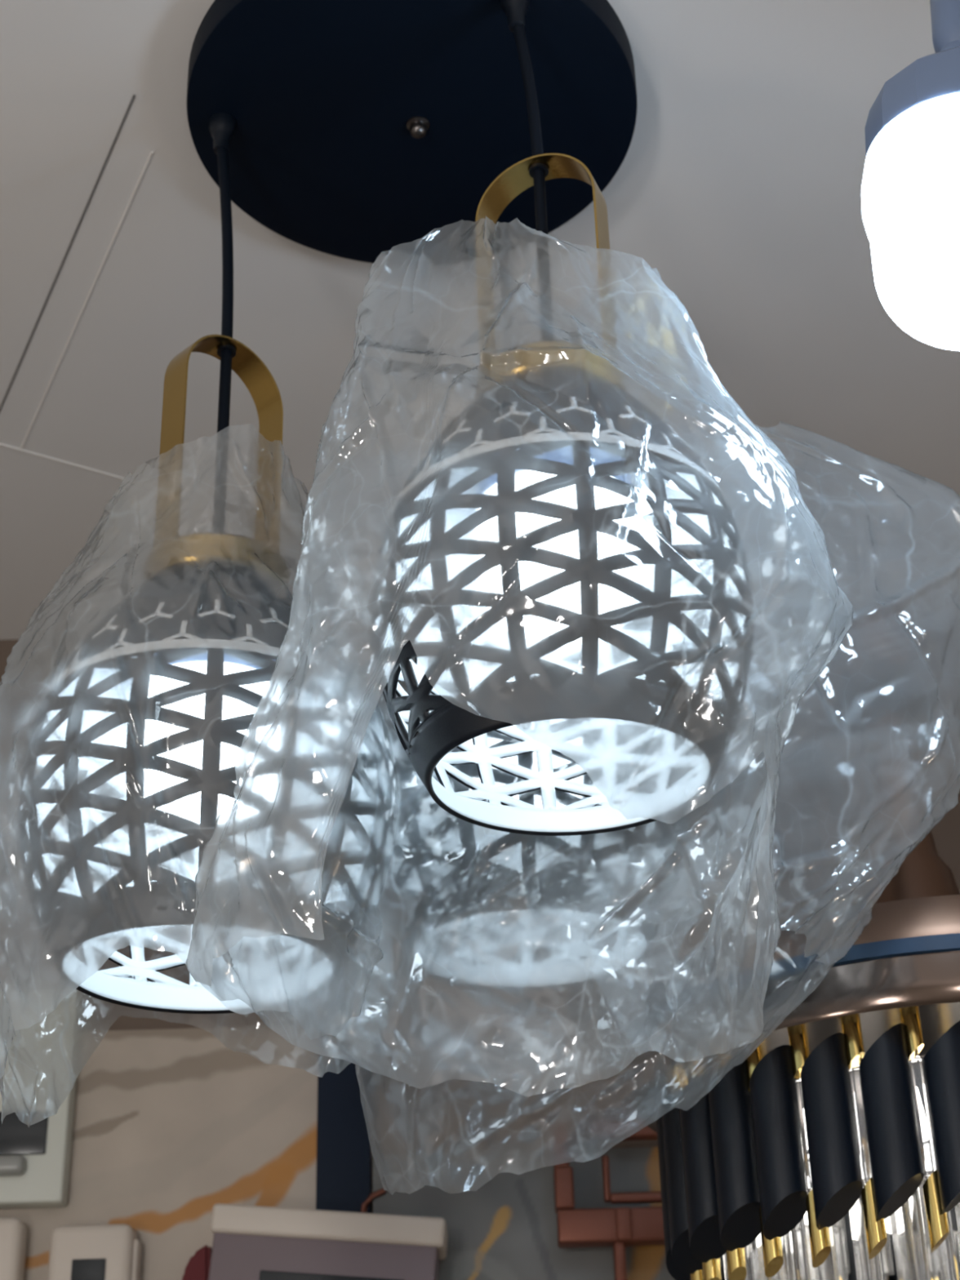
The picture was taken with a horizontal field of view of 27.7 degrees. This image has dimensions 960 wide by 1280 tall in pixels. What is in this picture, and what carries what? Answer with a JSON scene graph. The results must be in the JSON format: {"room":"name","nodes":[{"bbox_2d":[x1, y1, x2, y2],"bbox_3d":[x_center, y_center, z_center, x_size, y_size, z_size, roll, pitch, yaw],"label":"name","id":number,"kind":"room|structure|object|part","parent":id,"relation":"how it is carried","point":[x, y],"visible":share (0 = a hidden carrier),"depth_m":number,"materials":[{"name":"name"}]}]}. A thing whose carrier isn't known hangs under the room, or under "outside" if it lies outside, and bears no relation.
{"room":"store","nodes":[
{"label":"store","id":0,"kind":"room"},
{"bbox_2d":[0,0,959,639],"bbox_3d":[-0.030,-1.026,0.506,3.600,0.080,4.320,-2,-28,0],"label":"ceiling","id":1,"kind":"structure","parent":0,"point":[739,180],"depth_m":1.70,"materials":[{"name":"white paint"}]},
{"bbox_2d":[0,443,124,479],"bbox_3d":[-0.394,-0.173,1.988,0.216,0.001,0.002,15,-32,-28],"label":"trim","id":2,"kind":"structure","parent":1,"relation":"attached to","point":[1,444],"depth_m":1.97,"materials":[{"name":"white"}]},
{"bbox_2d":[0,93,135,410],"bbox_3d":[-0.375,-0.320,1.717,0.001,0.001,0.491,11,-31,-23],"label":"trim","id":3,"kind":"structure","parent":1,"relation":"attached to","point":[134,95],"depth_m":1.68,"materials":[{"name":"grey"}]},
{"bbox_2d":[20,151,152,448],"bbox_3d":[-0.363,-0.294,1.765,0.002,0.001,0.464,11,-31,-22],"label":"trim","id":4,"kind":"structure","parent":1,"relation":"attached to","point":[151,153],"depth_m":1.74,"materials":[{"name":"white"}]},
{"bbox_2d":[75,0,656,1013],"bbox_3d":[-0.066,-0.124,1.336,0.455,0.722,0.403,-2,-28,0],"label":"pendant lamp","id":5,"kind":"object","parent":1,"relation":"attached to","point":[428,737],"depth_m":1.46,"materials":[{"name":"black painted metal"},{"name":"white enamel"},{"name":"brushed brass"}]},
{"bbox_3d":[-0.172,0.119,1.214,0.230,0.150,0.230,3,-29,-9],"label":"lamp shade","id":6,"kind":"part","parent":5,"relation":"part of","materials":[{"name":"black"}]},
{"bbox_3d":[-0.178,-0.096,1.329,0.230,0.672,0.230,-2,-28,0],"label":"pendant lamp","id":7,"kind":"part","parent":5,"relation":"part of","materials":[{"name":"white metal"}]},
{"bbox_2d":[0,423,383,1128],"bbox_3d":[-0.186,0.073,1.237,0.266,0.466,0.253,-2,-28,0],"label":"plastic bag","id":8,"kind":"object","parent":5,"relation":"hanging from","point":[131,693],"visible":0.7,"depth_m":1.14,"materials":[{"name":"clear plastic"}]},
{"bbox_3d":[-0.179,-0.125,1.345,0.025,0.189,0.087,-26,-37,38],"label":"handle","id":9,"kind":"part","parent":5,"relation":"part of","materials":[{"name":"gold metal"}]},
{"bbox_3d":[-0.052,-0.404,1.516,0.350,0.060,0.350,-2,-28,0],"label":"ceiling canopy","id":10,"kind":"part","parent":5,"relation":"part of","materials":[{"name":"black metal"}]},
{"bbox_3d":[0.050,0.000,1.169,0.230,0.150,0.230,1,-28,-5],"label":"lamp shade","id":11,"kind":"part","parent":5,"relation":"part of","materials":[{"name":"black metal"}]},
{"bbox_2d":[186,216,853,1096],"bbox_3d":[0.037,-0.017,1.175,0.367,0.558,0.250,-7,-29,9],"label":"plastic bag","id":12,"kind":"object","parent":5,"relation":"hanging from","point":[535,473],"visible":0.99,"depth_m":1.10,"materials":[{"name":"clear plastic"}]},
{"bbox_3d":[0.043,-0.244,1.301,0.087,0.189,0.025,-12,-30,19],"label":"handle","id":13,"kind":"part","parent":5,"relation":"part of","materials":[{"name":"gold metal"}]},
{"bbox_2d":[647,830,959,1279],"bbox_3d":[0.358,0.354,1.668,0.476,0.734,0.756,-2,-28,0],"label":"chandelier","id":14,"kind":"object","parent":1,"relation":"hanging from","point":[832,1151],"visible":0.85,"depth_m":1.33,"materials":[{"name":"black"}]},
{"bbox_3d":[0.163,0.468,1.447,0.013,0.054,0.013,-6,-29,9],"label":"gold rod","id":15,"kind":"part","parent":14,"relation":"part of","materials":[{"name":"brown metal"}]},
{"bbox_3d":[0.168,0.448,1.410,0.013,0.054,0.013,-1,-28,-2],"label":"gold rod","id":16,"kind":"part","parent":14,"relation":"part of","materials":[{"name":"brown metal"}]},
{"bbox_3d":[0.181,0.429,1.376,0.013,0.054,0.013,18,-34,-32],"label":"gold rod","id":17,"kind":"part","parent":14,"relation":"part of","materials":[{"name":"brown metal"}]},
{"bbox_3d":[0.198,0.302,1.404,0.013,0.052,0.013,11,-31,-23],"label":"gold rod","id":18,"kind":"part","parent":14,"relation":"part of","materials":[{"name":"brown metal"}]},
{"bbox_3d":[0.202,0.412,1.345,0.013,0.054,0.013,11,-31,-23],"label":"gold rod","id":19,"kind":"part","parent":14,"relation":"part of","materials":[{"name":"brown metal"}]},
{"bbox_3d":[0.226,0.287,1.377,0.013,0.052,0.013,-5,-28,6],"label":"gold rod","id":20,"kind":"part","parent":14,"relation":"part of","materials":[{"name":"brown metal"}]},
{"bbox_3d":[0.357,0.337,1.519,0.474,0.036,0.474,-2,-28,0],"label":"mirror plate","id":21,"kind":"part","parent":14,"relation":"part of","materials":[{"name":"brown metal"}]},
{"bbox_3d":[0.269,0.443,1.560,0.032,0.057,0.032,-2,-28,0],"label":"candle bulb","id":22,"kind":"part","parent":14,"relation":"part of","materials":[{"name":"white glass"}]},
{"bbox_3d":[0.229,0.397,1.318,0.013,0.054,0.013,-5,-28,6],"label":"gold rod","id":23,"kind":"part","parent":14,"relation":"part of","materials":[{"name":"brown metal"}]},
{"bbox_3d":[0.260,0.275,1.356,0.013,0.052,0.013,1,-28,-4],"label":"gold rod","id":24,"kind":"part","parent":14,"relation":"part of","materials":[{"name":"brown metal"}]},
{"bbox_3d":[0.263,0.385,1.297,0.013,0.054,0.013,1,-28,-4],"label":"gold rod","id":25,"kind":"part","parent":14,"relation":"part of","materials":[{"name":"brown metal"}]},
{"bbox_3d":[0.338,0.459,1.593,0.032,0.057,0.032,-2,-28,0],"label":"candle bulb","id":26,"kind":"part","parent":14,"relation":"part of","materials":[{"name":"white glass"}]},
{"bbox_3d":[0.356,0.315,1.530,0.476,0.012,0.476,-2,-28,0],"label":"blue trim","id":27,"kind":"part","parent":14,"relation":"part of","materials":[{"name":"blue metal"}]},
{"bbox_3d":[0.298,0.266,1.342,0.013,0.052,0.013,-4,-28,5],"label":"gold rod","id":28,"kind":"part","parent":14,"relation":"part of","materials":[{"name":"brown metal"}]},
{"bbox_3d":[0.352,0.175,1.606,0.100,0.231,0.100,-2,-28,0],"label":"copper stem","id":29,"kind":"part","parent":14,"relation":"part of","materials":[{"name":"brown metal"}]},
{"bbox_3d":[0.301,0.376,1.283,0.013,0.054,0.013,-4,-28,5],"label":"gold rod","id":30,"kind":"part","parent":14,"relation":"part of","materials":[{"name":"brown metal"}]},
{"bbox_2d":[861,0,959,351],"bbox_3d":[0.290,-0.369,1.221,0.126,0.418,0.125,-17,-32,26],"label":"hanging bulb","id":31,"kind":"object","parent":1,"relation":"hanging from","point":[910,188],"visible":1,"depth_m":1.13,"materials":[{"name":"white glass"}]},
{"bbox_2d":[929,0,959,53],"bbox_3d":[0.300,-0.380,1.227,0.029,0.092,0.029,3,-28,2],"label":"socket","id":32,"kind":"object","parent":31,"relation":"attached to","point":[944,14],"depth_m":1.22,"materials":[{"name":"blue"}]},
{"bbox_2d":[0,639,959,1213],"bbox_3d":[0.033,1.154,1.730,3.600,2.604,0.100,-2,-28,0],"label":"wall","id":33,"kind":"structure","parent":0,"point":[946,833],"depth_m":2.15,"materials":[{"name":"brown paint"}]},
{"bbox_2d":[0,1027,317,1279],"bbox_3d":[-0.417,0.596,1.972,0.502,0.404,0.011,-2,-28,0],"label":"marble panel","id":34,"kind":"object","parent":33,"relation":"attached to","point":[170,1126],"visible":0.68,"depth_m":2.00,"materials":[{"name":"beige stone"}]},
{"bbox_2d":[0,1217,27,1279],"bbox_3d":[-0.497,0.643,1.918,0.086,0.136,0.042,-2,-28,0],"label":"wall device","id":35,"kind":"object","parent":34,"relation":"attached to","point":[13,1232],"visible":1,"depth_m":1.92,"materials":[{"name":"beige plastic"}]},
{"bbox_2d":[0,1079,76,1208],"bbox_3d":[-0.510,0.471,2.008,0.175,0.223,0.046,-2,-28,0],"label":"switch box","id":36,"kind":"object","parent":34,"relation":"attached to","point":[35,1160],"visible":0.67,"depth_m":1.97,"materials":[{"name":"grey plastic"}]},
{"bbox_3d":[-0.495,0.531,1.960,0.073,0.020,0.018,-2,-28,0],"label":"knob","id":37,"kind":"part","parent":36,"relation":"part of","materials":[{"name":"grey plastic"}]},
{"bbox_2d":[47,1223,142,1279],"bbox_3d":[-0.382,0.645,1.915,0.087,0.130,0.042,-2,-28,0],"label":"wall device","id":38,"kind":"object","parent":34,"relation":"attached to","point":[95,1251],"visible":1,"depth_m":1.92,"materials":[{"name":"beige plastic"}]},
{"bbox_2d":[315,1062,370,1213],"bbox_3d":[-0.139,0.593,1.970,0.056,0.408,0.011,-2,-28,0],"label":"strip","id":39,"kind":"object","parent":33,"relation":"attached to","point":[343,1177],"visible":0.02,"depth_m":2.00,"materials":[{"name":"blue"}]},
{"bbox_2d":[208,1203,448,1279],"bbox_3d":[-0.151,0.655,1.887,0.240,0.203,0.076,-2,-28,0],"label":"display box","id":40,"kind":"object","parent":39,"relation":"attached to","point":[251,1242],"visible":1,"depth_m":1.89,"materials":[{"name":"beige plastic"}]},
{"bbox_2d":[182,1244,212,1279],"bbox_3d":[-0.280,0.635,1.926,0.031,0.065,0.030,-2,-28,0],"label":"pouch","id":41,"kind":"object","parent":40,"relation":"attached to","point":[197,1268],"visible":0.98,"depth_m":1.92,"materials":[{"name":"red fabric"}]},
{"bbox_3d":[-0.155,0.664,1.885,0.219,0.167,0.070,3,-28,2],"label":"casing","id":42,"kind":"part","parent":40,"relation":"part of","materials":[{"name":"grey plastic"}]},
{"bbox_2d":[360,1187,386,1213],"bbox_3d":[-0.108,0.604,1.952,0.028,0.105,0.006,-2,-28,0],"label":"trim","id":43,"kind":"structure","parent":33,"relation":"attached to","point":[380,1192],"depth_m":1.97,"materials":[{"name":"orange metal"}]},
{"bbox_2d":[373,1146,675,1279],"bbox_3d":[0.283,0.642,1.937,0.780,0.275,0.011,-2,-28,0],"label":"marble panel","id":44,"kind":"object","parent":33,"relation":"attached to","point":[505,1228],"visible":0.24,"depth_m":1.97,"materials":[{"name":"grey stone"}]},
{"bbox_2d":[553,1125,664,1279],"bbox_3d":[0.144,0.574,1.937,0.137,0.186,0.056,-2,-28,0],"label":"wall light","id":45,"kind":"object","parent":44,"relation":"attached to","point":[618,1228],"visible":0.67,"depth_m":1.91,"materials":[{"name":"orange metal"}]},
{"bbox_3d":[0.081,0.512,1.960,0.016,0.049,0.022,-2,-28,0],"label":"post","id":46,"kind":"part","parent":45,"relation":"part of","materials":[{"name":"orange metal"}]},
{"bbox_3d":[0.138,0.622,1.900,0.012,0.068,0.020,-2,-28,0],"label":"post","id":47,"kind":"part","parent":45,"relation":"part of","materials":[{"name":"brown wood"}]},
{"bbox_3d":[0.026,-0.056,1.477,0.230,0.613,0.230,-2,-28,0],"label":"pendant lamp","id":48,"kind":"object","parent":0,"visible":0},
{"bbox_2d":[355,421,959,1195],"bbox_3d":[0.142,0.100,1.393,0.472,0.562,0.261,-2,-28,0],"label":"plastic bag","id":49,"kind":"object","parent":48,"relation":"hanging from","point":[869,765],"visible":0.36,"depth_m":1.34,"materials":[{"name":"clear plastic"}]}
]}

